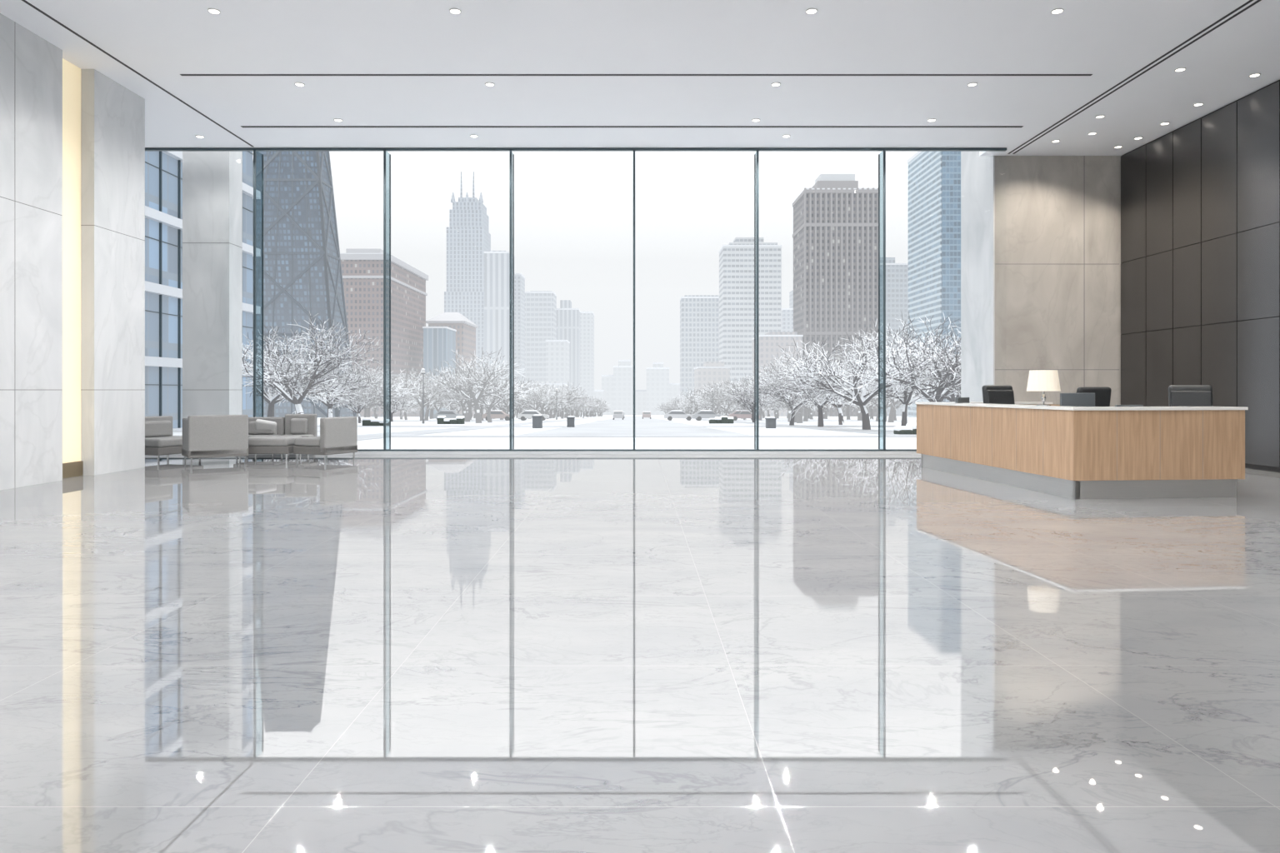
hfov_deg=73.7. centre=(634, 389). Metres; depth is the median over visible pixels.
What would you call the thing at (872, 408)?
tree
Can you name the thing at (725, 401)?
tree
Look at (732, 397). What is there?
tree
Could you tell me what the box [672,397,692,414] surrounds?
tree
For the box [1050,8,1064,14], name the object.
recessed light
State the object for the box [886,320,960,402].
tree
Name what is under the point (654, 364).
tower
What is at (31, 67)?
wall
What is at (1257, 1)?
ceiling slot
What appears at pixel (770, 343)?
office building
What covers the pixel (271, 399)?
tree
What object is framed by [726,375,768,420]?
tree
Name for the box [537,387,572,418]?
tree
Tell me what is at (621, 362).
tower
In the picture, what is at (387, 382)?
tree
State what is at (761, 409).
tree
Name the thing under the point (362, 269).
building
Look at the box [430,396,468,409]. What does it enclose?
tree
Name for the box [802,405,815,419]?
tree
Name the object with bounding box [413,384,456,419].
tree
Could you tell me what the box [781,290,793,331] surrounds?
office tower
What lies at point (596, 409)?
tree
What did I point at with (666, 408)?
tree
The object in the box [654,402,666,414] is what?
tree
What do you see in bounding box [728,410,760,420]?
parked car
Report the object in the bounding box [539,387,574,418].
tree
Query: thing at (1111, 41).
ceiling
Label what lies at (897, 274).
office tower
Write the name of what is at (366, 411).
tree
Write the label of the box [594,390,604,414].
tower
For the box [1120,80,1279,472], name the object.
wall
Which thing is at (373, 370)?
tree
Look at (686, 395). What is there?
tree
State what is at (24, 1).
ceiling slot
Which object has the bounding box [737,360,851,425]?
tree
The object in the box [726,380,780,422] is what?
tree
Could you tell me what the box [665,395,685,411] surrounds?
tree
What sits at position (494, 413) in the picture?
parked car
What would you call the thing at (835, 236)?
skyscraper
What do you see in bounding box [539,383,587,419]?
tree
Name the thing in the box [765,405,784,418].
tree
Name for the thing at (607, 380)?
tower
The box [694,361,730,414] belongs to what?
building
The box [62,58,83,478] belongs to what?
wall light
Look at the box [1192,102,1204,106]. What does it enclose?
recessed light
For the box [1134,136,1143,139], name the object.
recessed light
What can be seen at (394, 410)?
tree
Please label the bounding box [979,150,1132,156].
ceiling soffit
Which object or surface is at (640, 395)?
tower
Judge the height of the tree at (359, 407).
4.625 m
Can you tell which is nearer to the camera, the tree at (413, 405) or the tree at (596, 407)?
the tree at (413, 405)
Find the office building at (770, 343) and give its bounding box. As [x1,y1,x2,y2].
[751,331,803,416]
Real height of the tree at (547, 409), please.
6.739 m
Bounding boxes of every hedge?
[362,417,389,425]
[437,415,464,424]
[709,415,733,424]
[893,423,916,434]
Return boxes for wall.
[0,13,62,490]
[80,69,144,475]
[960,151,1120,406]
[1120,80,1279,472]
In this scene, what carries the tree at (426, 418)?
on the snowy ground
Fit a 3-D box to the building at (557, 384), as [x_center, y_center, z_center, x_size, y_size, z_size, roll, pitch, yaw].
[-52.490,6.258,515.000,21.596,22.281,30.600,0,0,0]
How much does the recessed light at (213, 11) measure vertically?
0.012 m
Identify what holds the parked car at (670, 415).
on the snowy ground
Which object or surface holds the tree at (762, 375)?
on the snowy ground
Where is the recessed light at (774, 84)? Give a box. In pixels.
[770,82,780,86]
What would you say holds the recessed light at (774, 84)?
in the ceiling
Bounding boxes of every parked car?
[433,410,464,419]
[482,410,512,420]
[517,410,549,420]
[612,410,623,419]
[642,411,650,419]
[664,410,692,420]
[692,410,724,420]
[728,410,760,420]
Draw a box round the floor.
[0,455,1279,852]
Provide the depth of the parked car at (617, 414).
143.00 m
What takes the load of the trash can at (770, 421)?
on the snowy ground
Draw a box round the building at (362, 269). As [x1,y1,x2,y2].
[340,249,428,416]
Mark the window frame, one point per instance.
(360, 452)
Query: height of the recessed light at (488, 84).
0.012 m
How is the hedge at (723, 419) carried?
on the snowy ground
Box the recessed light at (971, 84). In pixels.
[967,82,977,86]
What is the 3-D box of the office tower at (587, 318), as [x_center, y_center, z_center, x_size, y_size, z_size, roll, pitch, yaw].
[-70.190,-34.686,1175.000,28.676,141.868,50.600,0,0,0]
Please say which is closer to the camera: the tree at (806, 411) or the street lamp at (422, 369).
the street lamp at (422, 369)
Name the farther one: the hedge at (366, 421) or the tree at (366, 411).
the tree at (366, 411)
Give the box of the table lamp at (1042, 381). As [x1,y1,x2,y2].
[1026,370,1060,405]
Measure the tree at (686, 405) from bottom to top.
6.431 m
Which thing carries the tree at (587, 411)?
on the snowy ground
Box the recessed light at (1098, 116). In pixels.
[1095,115,1104,118]
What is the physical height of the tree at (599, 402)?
8.353 m
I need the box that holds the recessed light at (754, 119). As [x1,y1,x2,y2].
[751,118,759,121]
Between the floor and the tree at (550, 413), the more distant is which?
the tree at (550, 413)
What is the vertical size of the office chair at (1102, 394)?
1.342 m
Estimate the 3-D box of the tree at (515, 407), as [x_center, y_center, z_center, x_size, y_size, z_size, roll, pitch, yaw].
[-28.301,3.192,206.145,10.262,7.521,9.992,0,0,1]
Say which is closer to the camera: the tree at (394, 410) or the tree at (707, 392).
the tree at (394, 410)
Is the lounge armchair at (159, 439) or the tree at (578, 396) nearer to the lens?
the lounge armchair at (159, 439)
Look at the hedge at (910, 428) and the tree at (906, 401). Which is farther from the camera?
the tree at (906, 401)
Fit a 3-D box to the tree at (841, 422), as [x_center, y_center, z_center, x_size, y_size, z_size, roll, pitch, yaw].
[18.110,-0.187,74.997,9.068,6.656,11.050,0,0,9]
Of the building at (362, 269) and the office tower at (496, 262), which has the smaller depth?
the building at (362, 269)
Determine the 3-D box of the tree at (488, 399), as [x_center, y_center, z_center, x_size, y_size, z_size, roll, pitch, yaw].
[-16.295,0.602,98.724,10.142,6.436,9.012,0,0,16]
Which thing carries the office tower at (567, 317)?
on the snowy ground
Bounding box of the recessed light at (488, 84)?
[485,82,494,86]
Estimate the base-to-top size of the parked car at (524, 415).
1.478 m
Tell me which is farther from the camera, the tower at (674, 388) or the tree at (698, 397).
the tower at (674, 388)
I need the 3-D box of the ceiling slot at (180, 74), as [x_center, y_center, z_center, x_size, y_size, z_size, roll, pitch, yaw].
[0.032,-4.874,13.200,14.090,0.010,0.060,0,0,0]
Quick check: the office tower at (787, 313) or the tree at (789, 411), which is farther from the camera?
the office tower at (787, 313)
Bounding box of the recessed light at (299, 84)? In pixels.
[294,82,304,86]
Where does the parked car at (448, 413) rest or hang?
on the snowy ground
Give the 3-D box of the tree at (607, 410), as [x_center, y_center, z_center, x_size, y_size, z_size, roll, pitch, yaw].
[-15.445,10.076,423.906,8.934,6.380,10.054,0,0,-23]
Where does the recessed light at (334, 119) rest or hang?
in the ceiling
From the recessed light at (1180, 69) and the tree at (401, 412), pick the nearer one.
the recessed light at (1180, 69)
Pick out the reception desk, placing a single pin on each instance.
(1074, 452)
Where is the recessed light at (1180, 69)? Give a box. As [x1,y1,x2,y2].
[1174,67,1186,71]
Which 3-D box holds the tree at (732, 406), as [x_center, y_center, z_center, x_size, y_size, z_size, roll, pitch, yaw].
[28.523,4.886,246.062,10.109,6.415,8.983,0,0,17]
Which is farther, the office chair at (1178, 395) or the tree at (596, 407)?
the tree at (596, 407)
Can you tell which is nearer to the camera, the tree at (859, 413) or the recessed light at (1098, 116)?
the recessed light at (1098, 116)
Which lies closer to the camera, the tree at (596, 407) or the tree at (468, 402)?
the tree at (468, 402)
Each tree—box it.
[242,311,393,414]
[252,324,360,417]
[282,348,399,417]
[315,361,414,417]
[331,380,388,423]
[337,370,407,409]
[338,366,417,417]
[350,385,389,419]
[364,365,431,419]
[373,388,420,421]
[391,385,416,419]
[393,367,450,420]
[395,366,464,420]
[396,384,435,419]
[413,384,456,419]
[420,347,525,423]
[420,400,449,412]
[425,367,500,419]
[430,360,524,410]
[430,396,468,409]
[431,363,514,421]
[435,402,456,410]
[444,395,506,420]
[450,369,530,422]
[455,406,474,414]
[490,375,539,414]
[495,379,529,419]
[505,402,523,414]
[511,380,547,419]
[511,383,560,410]
[514,380,551,419]
[525,380,575,414]
[530,389,569,419]
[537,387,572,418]
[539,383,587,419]
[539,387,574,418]
[552,390,575,418]
[559,389,582,418]
[564,395,595,416]
[567,395,594,417]
[570,395,589,415]
[575,399,595,417]
[579,395,606,416]
[580,396,606,417]
[580,400,599,417]
[592,398,609,416]
[597,400,609,416]
[597,405,611,416]
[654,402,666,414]
[662,403,672,411]
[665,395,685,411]
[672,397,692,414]
[677,388,706,412]
[678,395,697,414]
[679,397,701,413]
[689,377,742,414]
[690,390,721,412]
[692,390,730,412]
[693,382,736,414]
[700,385,745,416]
[705,380,739,415]
[714,375,770,409]
[725,382,777,419]
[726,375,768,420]
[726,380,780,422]
[728,405,739,412]
[730,374,780,419]
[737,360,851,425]
[741,357,814,422]
[744,360,794,421]
[752,353,837,423]
[755,363,827,421]
[759,343,874,426]
[761,403,786,418]
[764,324,957,429]
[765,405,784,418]
[795,352,878,424]
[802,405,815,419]
[822,401,834,419]
[833,376,857,419]
[837,311,960,406]
[844,369,861,420]
[845,328,959,425]
[846,381,888,411]
[850,356,934,422]
[856,382,922,421]
[858,384,903,421]
[865,390,925,420]
[867,402,898,419]
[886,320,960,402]
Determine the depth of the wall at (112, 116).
13.38 m
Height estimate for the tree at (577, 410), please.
8.482 m
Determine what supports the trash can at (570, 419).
on the snowy ground
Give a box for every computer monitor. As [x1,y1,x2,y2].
[955,397,969,403]
[1060,393,1094,406]
[1115,405,1143,406]
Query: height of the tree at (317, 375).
6.522 m
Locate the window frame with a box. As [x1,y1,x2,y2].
[145,147,1006,454]
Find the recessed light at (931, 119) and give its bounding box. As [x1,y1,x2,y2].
[927,118,936,121]
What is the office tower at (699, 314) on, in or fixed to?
on the snowy ground
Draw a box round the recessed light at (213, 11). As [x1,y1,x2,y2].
[207,8,220,14]
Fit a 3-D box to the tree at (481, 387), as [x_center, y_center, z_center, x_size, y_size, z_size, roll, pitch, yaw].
[-16.797,-0.509,89.684,11.160,8.179,10.867,0,0,-14]
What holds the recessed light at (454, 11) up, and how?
in the ceiling
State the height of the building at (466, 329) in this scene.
51.998 m
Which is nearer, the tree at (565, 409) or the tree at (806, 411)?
the tree at (806, 411)
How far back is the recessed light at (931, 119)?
15.39 m
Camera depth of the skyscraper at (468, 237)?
902.91 m
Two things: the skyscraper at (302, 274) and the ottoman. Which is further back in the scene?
the skyscraper at (302, 274)
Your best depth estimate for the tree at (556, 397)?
159.18 m
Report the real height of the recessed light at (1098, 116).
0.012 m
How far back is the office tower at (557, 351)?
900.05 m
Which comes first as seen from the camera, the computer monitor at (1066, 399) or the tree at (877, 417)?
the computer monitor at (1066, 399)
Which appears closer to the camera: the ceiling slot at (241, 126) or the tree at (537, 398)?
the ceiling slot at (241, 126)
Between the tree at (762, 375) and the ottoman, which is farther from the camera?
the tree at (762, 375)
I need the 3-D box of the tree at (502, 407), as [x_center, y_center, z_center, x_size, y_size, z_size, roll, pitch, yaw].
[-23.314,1.588,144.881,10.043,7.172,11.302,0,0,36]
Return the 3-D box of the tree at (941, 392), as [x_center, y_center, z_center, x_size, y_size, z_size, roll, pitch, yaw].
[15.758,-0.976,44.448,8.620,6.471,10.679,0,0,41]
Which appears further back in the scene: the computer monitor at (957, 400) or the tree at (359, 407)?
the tree at (359, 407)
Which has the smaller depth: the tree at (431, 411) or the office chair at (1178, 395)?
the office chair at (1178, 395)
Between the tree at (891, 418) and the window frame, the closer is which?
the window frame
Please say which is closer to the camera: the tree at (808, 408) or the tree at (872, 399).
the tree at (872, 399)
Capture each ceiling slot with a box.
[21,0,253,146]
[180,74,1092,75]
[240,125,1023,127]
[1007,0,1253,154]
[1012,0,1261,154]
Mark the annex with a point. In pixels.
(438, 342)
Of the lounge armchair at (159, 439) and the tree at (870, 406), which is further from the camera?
the tree at (870, 406)
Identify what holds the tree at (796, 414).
on the snowy ground
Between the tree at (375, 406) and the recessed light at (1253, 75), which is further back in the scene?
the tree at (375, 406)
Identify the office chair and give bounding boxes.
[981,385,1014,404]
[1075,386,1111,406]
[1168,385,1213,406]
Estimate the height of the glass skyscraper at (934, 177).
89.072 m
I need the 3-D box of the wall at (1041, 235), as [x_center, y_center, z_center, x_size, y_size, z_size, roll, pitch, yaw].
[8.850,-2.638,18.425,3.100,8.475,2.150,0,0,0]
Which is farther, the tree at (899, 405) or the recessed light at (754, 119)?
the tree at (899, 405)
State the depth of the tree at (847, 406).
151.63 m
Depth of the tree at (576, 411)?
299.28 m
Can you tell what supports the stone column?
on the snowy ground
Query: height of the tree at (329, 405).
7.012 m
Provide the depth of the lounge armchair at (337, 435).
15.52 m
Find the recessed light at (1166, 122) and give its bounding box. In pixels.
[1160,121,1169,124]
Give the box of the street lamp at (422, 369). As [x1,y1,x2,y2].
[421,368,424,424]
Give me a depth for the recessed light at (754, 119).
15.39 m
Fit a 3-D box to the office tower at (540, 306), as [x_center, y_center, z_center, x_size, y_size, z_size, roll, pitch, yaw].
[-112.793,-42.156,1020.000,36.733,148.109,40.600,0,0,0]
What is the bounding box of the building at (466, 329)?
[425,312,478,416]
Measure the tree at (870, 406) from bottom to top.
6.590 m
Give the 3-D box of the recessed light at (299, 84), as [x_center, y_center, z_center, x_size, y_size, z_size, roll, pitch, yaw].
[-5.330,-4.869,13.600,0.156,0.012,0.156,0,0,0]
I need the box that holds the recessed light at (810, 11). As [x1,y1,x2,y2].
[805,8,817,14]
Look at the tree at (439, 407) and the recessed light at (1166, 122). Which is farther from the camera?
the tree at (439, 407)
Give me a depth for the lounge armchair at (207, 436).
14.80 m
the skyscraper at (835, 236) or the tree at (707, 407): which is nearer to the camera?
the tree at (707, 407)
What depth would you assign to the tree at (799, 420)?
89.68 m
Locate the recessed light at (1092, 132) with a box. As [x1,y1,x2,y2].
[1087,131,1096,134]
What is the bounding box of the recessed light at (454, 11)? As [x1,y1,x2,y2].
[449,8,461,14]
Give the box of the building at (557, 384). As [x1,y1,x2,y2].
[527,381,566,416]
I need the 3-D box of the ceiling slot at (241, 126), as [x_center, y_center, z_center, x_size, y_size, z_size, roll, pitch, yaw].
[-0.039,-4.874,15.800,14.458,0.010,0.080,0,0,0]
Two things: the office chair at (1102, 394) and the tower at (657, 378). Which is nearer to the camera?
the office chair at (1102, 394)
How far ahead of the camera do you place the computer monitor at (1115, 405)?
10.73 m
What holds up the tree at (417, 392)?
on the snowy ground
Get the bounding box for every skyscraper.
[252,151,356,417]
[444,171,490,374]
[718,237,782,411]
[792,174,878,416]
[907,151,960,417]
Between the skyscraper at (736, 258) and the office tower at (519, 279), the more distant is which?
the office tower at (519, 279)
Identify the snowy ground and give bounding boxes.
[172,415,916,449]
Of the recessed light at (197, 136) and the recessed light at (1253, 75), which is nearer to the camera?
the recessed light at (1253, 75)
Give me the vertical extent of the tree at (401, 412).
6.882 m
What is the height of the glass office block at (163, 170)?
36.000 m
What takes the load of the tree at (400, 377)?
on the snowy ground
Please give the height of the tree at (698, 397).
7.765 m
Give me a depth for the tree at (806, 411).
112.96 m
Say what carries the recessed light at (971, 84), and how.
in the ceiling
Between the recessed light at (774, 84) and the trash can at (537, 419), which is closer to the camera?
the recessed light at (774, 84)
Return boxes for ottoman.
[239,436,301,461]
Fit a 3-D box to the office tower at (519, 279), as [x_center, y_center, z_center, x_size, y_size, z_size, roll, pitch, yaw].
[-115.503,-43.274,845.000,11.137,140.484,30.600,0,0,0]
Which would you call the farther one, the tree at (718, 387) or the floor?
the tree at (718, 387)
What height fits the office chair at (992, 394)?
1.374 m
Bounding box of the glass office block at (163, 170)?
[145,151,260,430]
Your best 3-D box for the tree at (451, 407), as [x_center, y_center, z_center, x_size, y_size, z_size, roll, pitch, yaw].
[-39.774,2.992,183.158,8.958,6.565,8.723,0,0,36]
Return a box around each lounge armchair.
[145,415,200,462]
[181,415,248,465]
[248,417,284,457]
[280,414,317,457]
[293,416,357,462]
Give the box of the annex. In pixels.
[422,326,456,416]
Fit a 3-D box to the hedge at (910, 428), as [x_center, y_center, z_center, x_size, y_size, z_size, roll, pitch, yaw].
[12.673,1.807,38.416,1.770,0.586,0.967,0,0,0]
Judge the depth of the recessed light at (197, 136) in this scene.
16.40 m
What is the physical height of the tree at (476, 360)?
8.241 m
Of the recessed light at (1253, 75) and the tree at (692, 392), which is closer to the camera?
the recessed light at (1253, 75)
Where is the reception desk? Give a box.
[915,401,1248,499]
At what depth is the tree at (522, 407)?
167.08 m
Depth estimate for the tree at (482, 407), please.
128.47 m
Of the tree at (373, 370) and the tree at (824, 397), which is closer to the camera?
the tree at (824, 397)
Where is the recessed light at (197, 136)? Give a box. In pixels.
[195,135,204,138]
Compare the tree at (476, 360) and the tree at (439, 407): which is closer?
the tree at (476, 360)
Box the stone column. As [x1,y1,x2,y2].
[182,151,242,418]
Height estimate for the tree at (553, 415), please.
7.339 m
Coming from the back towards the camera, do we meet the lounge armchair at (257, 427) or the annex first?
the annex
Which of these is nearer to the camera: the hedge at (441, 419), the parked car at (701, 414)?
the hedge at (441, 419)
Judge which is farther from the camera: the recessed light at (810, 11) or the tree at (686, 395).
the tree at (686, 395)
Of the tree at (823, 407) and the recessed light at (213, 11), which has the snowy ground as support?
the tree at (823, 407)
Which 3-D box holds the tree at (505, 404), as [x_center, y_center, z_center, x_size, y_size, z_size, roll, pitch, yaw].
[-20.317,1.136,136.308,10.349,7.584,10.077,0,0,-5]
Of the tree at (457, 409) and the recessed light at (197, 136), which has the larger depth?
the tree at (457, 409)
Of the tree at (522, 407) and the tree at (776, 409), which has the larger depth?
the tree at (776, 409)
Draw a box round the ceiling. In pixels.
[0,0,1279,149]
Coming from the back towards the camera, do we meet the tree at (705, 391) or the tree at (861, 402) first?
the tree at (705, 391)
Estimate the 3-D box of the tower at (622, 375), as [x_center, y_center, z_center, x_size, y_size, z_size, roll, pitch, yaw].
[-16.695,1.865,1335.085,31.422,78.341,40.600,0,0,0]
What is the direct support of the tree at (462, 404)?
on the snowy ground
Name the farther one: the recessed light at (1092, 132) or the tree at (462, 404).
the tree at (462, 404)
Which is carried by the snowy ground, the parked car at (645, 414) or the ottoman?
the parked car at (645, 414)
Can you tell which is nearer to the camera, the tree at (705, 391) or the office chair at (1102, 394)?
the office chair at (1102, 394)
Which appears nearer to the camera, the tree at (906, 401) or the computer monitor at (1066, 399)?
the computer monitor at (1066, 399)
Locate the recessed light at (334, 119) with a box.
[333,118,342,121]
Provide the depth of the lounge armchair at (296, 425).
16.84 m
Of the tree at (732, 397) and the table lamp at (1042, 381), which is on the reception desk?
the table lamp at (1042, 381)
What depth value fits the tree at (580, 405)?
236.69 m
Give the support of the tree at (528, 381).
on the snowy ground
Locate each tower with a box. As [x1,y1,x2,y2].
[484,250,514,384]
[514,273,524,388]
[525,290,556,388]
[545,340,569,394]
[556,300,580,415]
[580,311,594,414]
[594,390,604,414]
[601,375,613,414]
[613,365,633,414]
[618,360,630,365]
[635,390,646,414]
[645,367,669,414]
[652,362,663,367]
[669,383,679,404]
[680,295,719,414]
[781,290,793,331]
[880,257,908,415]
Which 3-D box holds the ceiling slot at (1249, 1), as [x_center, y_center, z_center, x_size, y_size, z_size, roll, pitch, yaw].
[7.720,-4.874,5.800,0.040,0.010,23.600,0,0,0]
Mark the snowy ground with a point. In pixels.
(590, 432)
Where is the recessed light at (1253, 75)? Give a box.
[1248,73,1260,77]
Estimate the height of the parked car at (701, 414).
1.478 m
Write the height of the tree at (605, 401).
8.411 m

